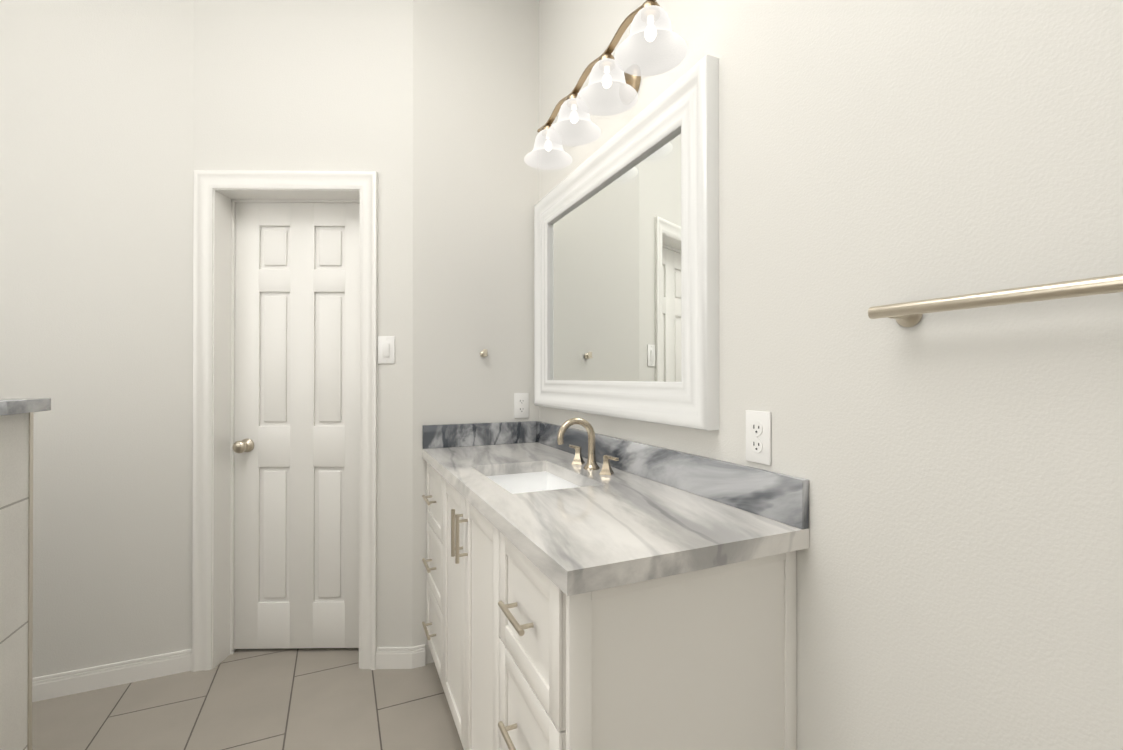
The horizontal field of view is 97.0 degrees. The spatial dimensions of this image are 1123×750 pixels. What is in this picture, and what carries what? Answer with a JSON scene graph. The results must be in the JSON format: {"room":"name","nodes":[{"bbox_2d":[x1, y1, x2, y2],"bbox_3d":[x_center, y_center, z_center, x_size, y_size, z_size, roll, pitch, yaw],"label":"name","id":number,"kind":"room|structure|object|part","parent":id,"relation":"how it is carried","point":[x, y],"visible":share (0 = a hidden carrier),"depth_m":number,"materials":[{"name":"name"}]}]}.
{"room":"bathroom","nodes":[
{"label":"bathroom","id":0,"kind":"room"},
{"bbox_2d":[0,0,193,677],"bbox_3d":[-2.469,-0.374,1.786,2.007,3.250,0.120,0,0,-24],"label":"wall","id":1,"kind":"structure","parent":0,"point":[96,221],"depth_m":2.00,"materials":[{"name":"white paint"}]},
{"bbox_2d":[32,649,191,701],"bbox_3d":[-2.398,1.207,1.735,1.840,0.088,0.017,0,0,-24],"label":"baseboard","id":2,"kind":"structure","parent":1,"relation":"attached to","point":[91,678],"depth_m":1.99,"materials":[{"name":"white wood"}]},
{"bbox_2d":[32,648,463,749],"bbox_3d":[-0.923,1.294,0.161,3.500,0.100,5.400,0,0,-24],"label":"floor","id":3,"kind":"structure","parent":0,"point":[296,699],"depth_m":1.85,"materials":[{"name":"tile"}]},
{"bbox_2d":[0,413,28,749],"bbox_3d":[-2.079,0.668,0.815,1.726,1.158,0.150,0,0,-24],"label":"wall","id":4,"kind":"structure","parent":3,"relation":"on","point":[14,468],"depth_m":1.18,"materials":[{"name":"tile"}]},
{"bbox_2d":[0,398,50,415],"bbox_3d":[-2.065,0.072,0.824,1.756,0.032,0.186,0,0,-24],"label":"wall cap","id":5,"kind":"object","parent":4,"relation":"on","point":[12,406],"visible":1,"depth_m":1.17,"materials":[{"name":"stone"}]},
{"bbox_2d":[27,412,33,749],"bbox_3d":[-1.300,0.669,1.166,0.022,1.158,0.155,0,0,-24],"label":"trim","id":6,"kind":"structure","parent":4,"relation":"attached to","point":[30,584],"depth_m":1.23,"materials":[{"name":"silver metal"}]},
{"bbox_2d":[422,457,796,749],"bbox_3d":[-0.064,0.802,1.589,0.562,0.894,1.461,0,0,-24],"label":"bathroom vanity","id":7,"kind":"object","parent":3,"relation":"on","point":[708,660],"depth_m":0.98,"materials":[{"name":"painted wood"},{"name":"marble"},{"name":"brushed nickel"}]},
{"bbox_2d":[422,441,808,596],"bbox_3d":[-0.049,0.334,1.580,0.543,0.040,1.492,0,0,-24],"label":"countertop","id":8,"kind":"structure","parent":7,"relation":"on","point":[625,527],"depth_m":1.05,"materials":[{"name":"grey stone"}]},
{"bbox_2d":[490,465,581,492],"bbox_3d":[-0.094,0.427,1.573,0.322,0.169,0.494,0,0,-24],"label":"sink","id":9,"kind":"object","parent":8,"relation":"in","point":[516,479],"depth_m":1.80,"materials":[{"name":"white ceramic"}]},
{"bbox_2d":[554,417,621,476],"bbox_3d":[0.057,0.228,1.653,0.153,0.173,0.336,0,0,-24],"label":"faucet","id":10,"kind":"object","parent":8,"relation":"on","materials":[{"name":"gold metal"}]},
{"bbox_2d":[192,0,412,646],"bbox_3d":[-1.108,-0.372,2.222,0.935,3.250,0.185,0,0,-1],"label":"wall","id":11,"kind":"structure","parent":0,"point":[303,85],"depth_m":2.13,"materials":[{"name":"white paint"}]},
{"bbox_2d":[192,170,377,671],"bbox_3d":[-1.177,0.192,2.208,0.770,2.121,0.205,0,0,-1],"label":"door frame","id":12,"kind":"structure","parent":11,"relation":"attached to","point":[207,182],"depth_m":2.12,"materials":[{"name":"white wood"}]},
{"bbox_2d":[232,202,358,648],"bbox_3d":[-1.177,0.225,2.269,0.573,2.026,0.272,0,0,-24],"label":"door","id":13,"kind":"structure","parent":11,"relation":"in","point":[295,447],"depth_m":2.25,"materials":[{"name":"white wood"}]},
{"bbox_3d":[-1.418,0.318,2.216,0.078,0.062,0.083,0,0,-24],"label":"knob","id":14,"kind":"part","parent":13,"relation":"part of","materials":[{"name":"silver metal"}]},
{"bbox_2d":[378,336,394,363],"bbox_3d":[-0.751,-0.108,2.131,0.067,0.118,0.032,0,0,-24],"label":"switch plate","id":15,"kind":"object","parent":11,"relation":"attached to","point":[386,349],"visible":1,"depth_m":2.13,"materials":[{"name":"white plastic"}]},
{"bbox_2d":[412,0,538,663],"bbox_3d":[-0.537,-0.370,2.742,0.684,3.250,1.020,0,0,-24],"label":"wall","id":16,"kind":"structure","parent":0,"point":[475,121],"depth_m":2.24,"materials":[{"name":"white paint"}]},
{"bbox_2d":[480,349,487,356],"bbox_3d":[-0.348,-0.098,2.241,0.030,0.035,0.046,0,0,-24],"label":"robe hook","id":17,"kind":"object","parent":16,"relation":"attached to","point":[483,353],"visible":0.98,"depth_m":2.23,"materials":[{"name":"silver metal"}]},
{"bbox_2d":[514,393,528,417],"bbox_3d":[-0.188,0.143,2.333,0.072,0.118,0.008,0,0,-24],"label":"outlet","id":18,"kind":"object","parent":16,"relation":"attached to","point":[521,405],"visible":1,"depth_m":2.33,"materials":[{"name":"white plastic"}]},
{"bbox_2d":[539,0,1122,749],"bbox_3d":[0.628,-0.378,0.865,0.100,3.250,5.400,0,0,-24],"label":"wall","id":19,"kind":"structure","parent":0,"point":[959,572],"depth_m":0.81,"materials":[{"name":"white paint"}]},
{"bbox_2d":[524,0,687,169],"bbox_3d":[0.119,-0.911,1.575,0.246,0.199,0.884,0,0,-24],"label":"sconce","id":20,"kind":"object","parent":19,"relation":"attached to","point":[653,44],"visible":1,"depth_m":1.47,"materials":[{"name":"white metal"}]},
{"bbox_2d":[422,421,808,528],"bbox_3d":[-0.049,0.265,1.581,0.543,0.100,1.492,0,0,-24],"label":"backsplash","id":21,"kind":"structure","parent":19,"relation":"attached to","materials":[{"name":"stone"}]},
{"bbox_2d":[534,54,718,430],"bbox_3d":[0.133,-0.329,1.788,0.045,0.940,1.190,0,0,-24],"label":"mirror","id":22,"kind":"object","parent":19,"relation":"attached to","point":[626,271],"visible":1,"depth_m":1.55,"materials":[{"name":"white mirror"}]},
{"bbox_3d":[0.147,-0.329,1.794,0.006,0.708,0.958,0,0,-24],"label":"glass","id":23,"kind":"part","parent":22,"relation":"part of","materials":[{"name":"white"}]},
{"bbox_2d":[746,410,770,464],"bbox_3d":[0.447,0.141,1.132,0.008,0.118,0.072,0,0,-24],"label":"electrical outlet","id":24,"kind":"object","parent":19,"relation":"attached to","point":[758,436],"visible":1,"depth_m":1.12,"materials":[{"name":"white plastic"}]},
{"bbox_2d":[868,274,1122,326],"bbox_3d":[0.682,-0.102,0.544,0.062,0.042,0.670,0,0,-24],"label":"towel bar","id":25,"kind":"object","parent":19,"relation":"attached to","point":[907,314],"visible":1,"depth_m":0.67,"materials":[{"name":"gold metal"}]}
]}

